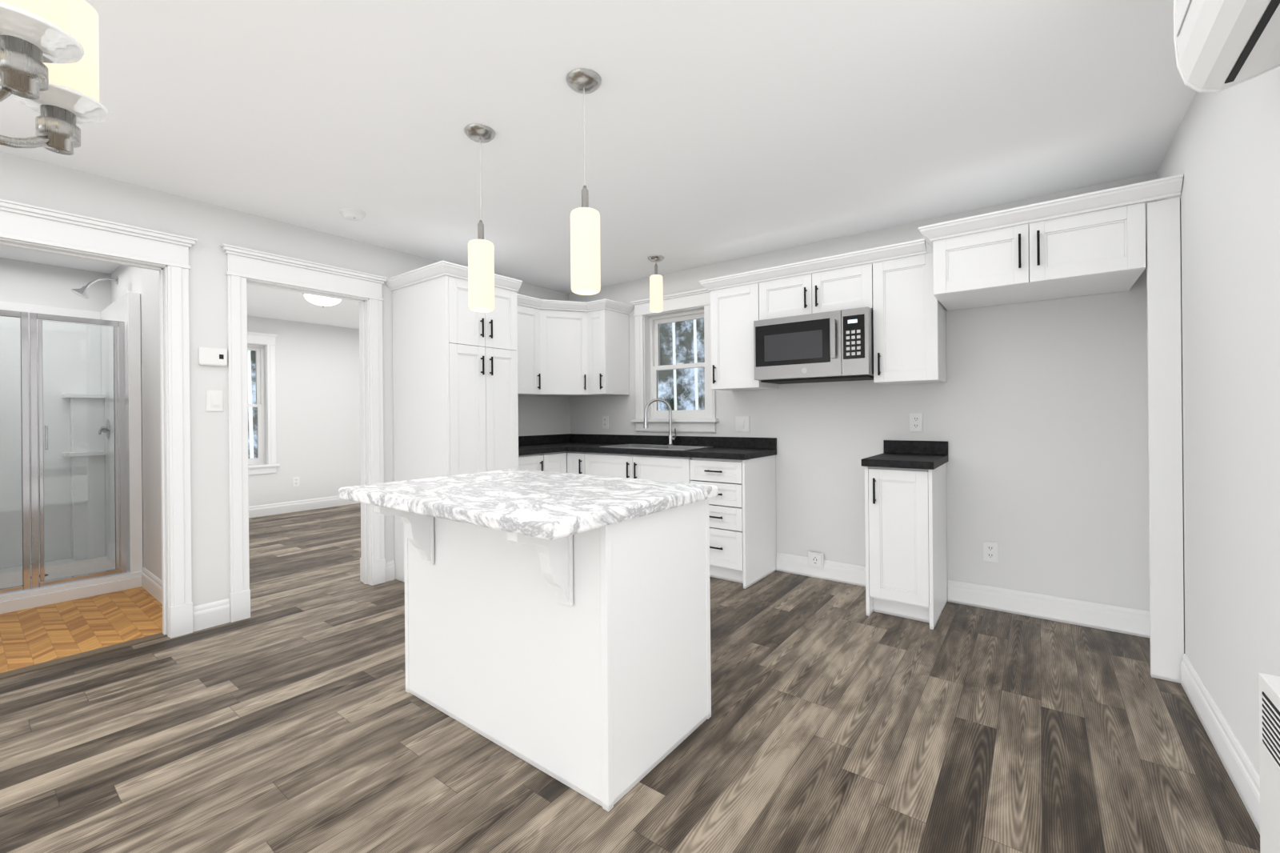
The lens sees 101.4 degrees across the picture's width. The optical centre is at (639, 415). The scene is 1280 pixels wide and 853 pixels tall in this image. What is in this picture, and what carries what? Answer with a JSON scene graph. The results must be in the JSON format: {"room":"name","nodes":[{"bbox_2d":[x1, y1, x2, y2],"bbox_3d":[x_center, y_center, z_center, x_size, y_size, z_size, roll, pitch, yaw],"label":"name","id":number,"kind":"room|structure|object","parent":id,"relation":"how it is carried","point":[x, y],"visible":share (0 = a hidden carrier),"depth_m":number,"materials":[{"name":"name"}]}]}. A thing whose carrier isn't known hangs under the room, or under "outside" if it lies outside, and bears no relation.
{"room":"kitchen","nodes":[
{"label":"kitchen","id":0,"kind":"room"},
{"bbox_2d":[302,292,341,307],"bbox_3d":[-3.021,-1.089,4.993,0.336,0.125,0.336,-1,0,37],"label":"ceiling light","id":1,"kind":"object","parent":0,"point":[322,301],"depth_m":4.91,"materials":[{"name":"white glass"}]},
{"bbox_2d":[0,0,1196,328],"bbox_3d":[-2.304,-1.208,2.499,7.864,0.100,7.840,-1,0,37],"label":"ceiling","id":2,"kind":"structure","parent":0,"point":[716,131],"depth_m":2.06,"materials":[{"name":"white paint"}]},
{"bbox_2d":[0,0,109,155],"bbox_3d":[-1.211,-0.829,0.845,0.502,0.678,0.514,-1,0,37],"label":"chandelier","id":3,"kind":"object","parent":2,"relation":"hanging from","point":[50,51],"visible":1,"depth_m":0.96,"materials":[{"name":"silver metal"}]},
{"bbox_2d":[339,208,366,220],"bbox_3d":[-1.648,-1.146,3.005,0.136,0.037,0.136,-1,0,37],"label":"smoke detector","id":4,"kind":"object","parent":2,"relation":"attached to","point":[350,214],"visible":1,"depth_m":2.97,"materials":[{"name":"white plastic"}]},
{"bbox_2d":[464,124,495,312],"bbox_3d":[-0.659,-0.803,2.170,0.124,0.739,0.124,-1,0,37],"label":"pendant light","id":5,"kind":"object","parent":2,"relation":"hanging from","point":[481,251],"visible":1,"depth_m":2.13,"materials":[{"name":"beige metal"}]},
{"bbox_2d":[566,68,601,295],"bbox_3d":[-0.194,-0.804,1.839,0.124,0.746,0.124,-1,0,37],"label":"pendant light","id":6,"kind":"object","parent":2,"relation":"hanging from","point":[585,221],"visible":1,"depth_m":1.80,"materials":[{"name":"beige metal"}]},
{"bbox_2d":[648,255,663,312],"bbox_3d":[0.122,-0.978,3.922,0.124,0.404,0.124,-1,0,37],"label":"light","id":7,"kind":"object","parent":2,"relation":"hanging from","point":[656,286],"visible":1,"depth_m":3.88,"materials":[{"name":"beige glass"}]},
{"bbox_2d":[0,503,1259,852],"bbox_3d":[-2.282,1.197,2.499,7.864,0.107,7.840,-1,0,37],"label":"floor","id":8,"kind":"structure","parent":0,"point":[293,726],"depth_m":1.81,"materials":[{"name":"brown wood"}]},
{"bbox_2d":[0,276,143,614],"bbox_3d":[-4.167,0.091,3.418,1.122,2.146,1.172,-1,0,37],"label":"shower stall","id":9,"kind":"object","parent":8,"relation":"on","point":[71,473],"visible":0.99,"depth_m":3.78,"materials":[{"name":"white plastic"}]},
{"bbox_2d":[384,260,522,582],"bbox_3d":[-1.290,0.100,3.654,0.717,2.084,0.622,-1,0,37],"label":"pantry cabinet","id":10,"kind":"object","parent":8,"relation":"on","point":[455,366],"visible":0.7,"depth_m":3.47,"materials":[{"name":"white wood"}]},
{"bbox_2d":[373,498,711,811],"bbox_3d":[-0.402,0.723,1.998,1.104,0.822,0.841,-1,0,37],"label":"kitchen island","id":11,"kind":"object","parent":8,"relation":"on","point":[585,656],"visible":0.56,"depth_m":1.72,"materials":[{"name":"white wood"}]},
{"bbox_2d":[338,468,718,539],"bbox_3d":[-0.430,0.290,1.982,1.172,0.044,0.846,-1,0,37],"label":"island countertop","id":12,"kind":"structure","parent":11,"relation":"on","point":[546,505],"depth_m":1.73,"materials":[{"name":"stone"}]},
{"bbox_2d":[518,451,775,588],"bbox_3d":[-0.197,0.714,3.954,2.080,0.836,1.171,-1,0,37],"label":"base cabinet","id":13,"kind":"object","parent":8,"relation":"on","point":[742,515],"visible":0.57,"depth_m":3.59,"materials":[{"name":"white wood"}]},
{"bbox_2d":[518,433,776,459],"bbox_3d":[-0.197,0.235,3.951,2.092,0.122,1.170,-1,0,37],"label":"countertop","id":14,"kind":"structure","parent":13,"relation":"on","point":[738,448],"depth_m":4.12,"materials":[{"name":"black stone"}]},
{"bbox_2d":[600,444,712,450],"bbox_3d":[0.120,0.333,4.108,0.800,0.178,0.410,-1,0,37],"label":"stainless steel sink","id":15,"kind":"object","parent":14,"relation":"in","point":[649,446],"visible":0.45,"depth_m":4.13,"materials":[{"name":"silver metal"}]},
{"bbox_2d":[643,398,675,445],"bbox_3d":[0.161,0.052,4.228,0.262,0.382,0.091,-1,0,6],"label":"chrome faucet","id":16,"kind":"object","parent":14,"relation":"on","point":[670,438],"visible":1,"depth_m":4.22,"materials":[{"name":"grey metal"}]},
{"bbox_2d":[864,462,947,629],"bbox_3d":[1.540,0.698,3.022,0.332,0.836,0.551,-1,0,37],"label":"base cabinet","id":17,"kind":"object","parent":8,"relation":"on","point":[906,508],"visible":0.93,"depth_m":2.84,"materials":[{"name":"white wood"}]},
{"bbox_2d":[861,440,947,469],"bbox_3d":[1.537,0.219,3.022,0.356,0.122,0.549,-1,0,37],"label":"countertop","id":18,"kind":"structure","parent":17,"relation":"on","point":[898,454],"depth_m":3.10,"materials":[{"name":"black stone"}]},
{"bbox_2d":[1146,196,1183,683],"bbox_3d":[2.360,0.104,2.404,0.099,2.010,0.535,-1,0,37],"label":"panel","id":19,"kind":"object","parent":8,"relation":"on","point":[1163,244],"depth_m":2.19,"materials":[{"name":"white wood"}]},
{"bbox_2d":[1258,672,1279,852],"bbox_3d":[1.056,0.851,0.671,0.086,0.540,1.237,-1,0,37],"label":"heater","id":20,"kind":"object","parent":8,"relation":"on","point":[1269,685],"visible":1,"depth_m":1.12,"materials":[{"name":"white metal"}]},
{"bbox_2d":[0,66,1279,775],"bbox_3d":[-2.329,-0.003,2.526,7.954,2.309,7.840,-1,0,37],"label":"wall","id":21,"kind":"structure","parent":0,"point":[1041,410],"depth_m":2.85,"materials":[{"name":"white paint"}]},
{"bbox_2d":[198,347,227,366],"bbox_3d":[-2.334,-0.319,2.862,0.022,0.095,0.120,-1,0,37],"label":"thermostat","id":22,"kind":"object","parent":21,"relation":"attached to","point":[207,356],"visible":1,"depth_m":2.85,"materials":[{"name":"white plastic"}]},
{"bbox_2d":[206,390,223,411],"bbox_3d":[-2.331,-0.079,2.872,0.013,0.115,0.072,-1,0,37],"label":"light switch","id":23,"kind":"object","parent":21,"relation":"attached to","point":[214,398],"visible":1,"depth_m":2.87,"materials":[{"name":"white plastic"}]},
{"bbox_2d":[247,331,279,475],"bbox_3d":[-4.628,-0.134,5.864,0.205,1.636,0.958,-1,0,37],"label":"bedroom window","id":24,"kind":"structure","parent":21,"relation":"in","point":[258,350],"depth_m":6.14,"materials":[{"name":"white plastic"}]},
{"bbox_2d":[292,476,299,486],"bbox_3d":[-4.173,0.806,6.356,0.009,0.115,0.072,-1,0,37],"label":"bedroom outlet","id":25,"kind":"object","parent":21,"relation":"attached to","point":[295,479],"visible":1,"depth_m":6.35,"materials":[{"name":"white plastic"}]},
{"bbox_2d":[516,293,634,396],"bbox_3d":[-0.720,-0.560,4.344,0.796,0.774,1.170,-1,0,37],"label":"upper cabinet","id":26,"kind":"object","parent":21,"relation":"attached to","point":[561,353],"visible":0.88,"depth_m":4.39,"materials":[{"name":"white wood"}]},
{"bbox_2d":[602,416,608,428],"bbox_3d":[-0.316,0.063,4.774,0.072,0.115,0.009,-1,0,37],"label":"outlet","id":27,"kind":"object","parent":21,"relation":"attached to","point":[605,418],"visible":1,"depth_m":4.77,"materials":[{"name":"white plastic"}]},
{"bbox_2d":[631,288,718,432],"bbox_3d":[0.309,-0.426,4.367,0.828,1.131,0.205,-1,0,37],"label":"kitchen window","id":28,"kind":"structure","parent":21,"relation":"in","point":[655,322],"depth_m":4.42,"materials":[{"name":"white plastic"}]},
{"bbox_2d":[141,496,1259,834],"bbox_3d":[-2.295,1.086,2.508,7.654,0.130,7.600,-1,0,37],"label":"baseboard","id":29,"kind":"structure","parent":21,"relation":"attached to","point":[1243,774],"depth_m":2.82,"materials":[{"name":"white wood"}]},
{"bbox_2d":[735,416,749,431],"bbox_3d":[0.771,0.066,3.944,0.115,0.115,0.013,-1,0,37],"label":"switch","id":30,"kind":"object","parent":21,"relation":"attached to","point":[742,422],"visible":1,"depth_m":3.94,"materials":[{"name":"white plastic"}]},
{"bbox_2d":[808,551,823,568],"bbox_3d":[1.206,0.997,3.600,0.105,0.105,0.016,-1,0,37],"label":"outlet","id":31,"kind":"object","parent":21,"relation":"attached to","point":[816,560],"visible":1,"depth_m":3.59,"materials":[{"name":"white plastic"}]},
{"bbox_2d":[699,238,946,390],"bbox_3d":[1.128,-0.577,3.435,1.483,0.774,0.379,-1,0,37],"label":"upper cabinet","id":32,"kind":"object","parent":21,"relation":"attached to","point":[910,322],"visible":0.98,"depth_m":3.15,"materials":[{"name":"white wood"}]},
{"bbox_2d":[753,306,873,383],"bbox_3d":[1.147,-0.424,3.382,0.711,0.401,0.442,-1,0,37],"label":"over-the-range microwave","id":33,"kind":"object","parent":32,"relation":"attached to","point":[836,346],"visible":0.99,"depth_m":3.21,"materials":[{"name":"silver metal"}]},
{"bbox_2d":[909,412,923,431],"bbox_3d":[1.706,0.044,3.235,0.072,0.115,0.009,-1,0,37],"label":"outlet","id":34,"kind":"object","parent":21,"relation":"attached to","point":[916,419],"visible":1,"depth_m":3.23,"materials":[{"name":"white plastic"}]},
{"bbox_2d":[983,540,998,562],"bbox_3d":[2.013,0.784,3.007,0.072,0.115,0.009,-1,0,37],"label":"outlet","id":35,"kind":"object","parent":21,"relation":"attached to","point":[990,549],"visible":1,"depth_m":3.00,"materials":[{"name":"white plastic"}]},
{"bbox_2d":[918,173,1183,310],"bbox_3d":[1.992,-0.798,2.639,0.957,0.346,0.597,-1,0,37],"label":"upper cabinet","id":36,"kind":"object","parent":21,"relation":"attached to","point":[1103,251],"visible":1,"depth_m":2.45,"materials":[{"name":"white wood"}]},
{"bbox_2d":[1173,0,1279,92],"bbox_3d":[1.167,-0.931,0.927,0.196,0.306,0.820,-1,0,37],"label":"air conditioner","id":37,"kind":"object","parent":21,"relation":"attached to","point":[1220,45],"visible":1,"depth_m":1.15,"materials":[{"name":"white plastic"}]},
{"label":"outside","id":38,"kind":"structure","parent":0,"visible":0},
{"bbox_2d":[247,350,257,458],"bbox_3d":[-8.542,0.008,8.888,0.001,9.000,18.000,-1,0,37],"label":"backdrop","id":39,"kind":"structure","parent":38,"point":[251,365],"depth_m":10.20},
{"bbox_2d":[657,318,704,410],"bbox_3d":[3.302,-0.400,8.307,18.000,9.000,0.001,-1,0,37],"label":"window panes","id":40,"kind":"structure","parent":38,"point":[680,342],"depth_m":10.19,"materials":[{"name":"clear glass"}]}
]}

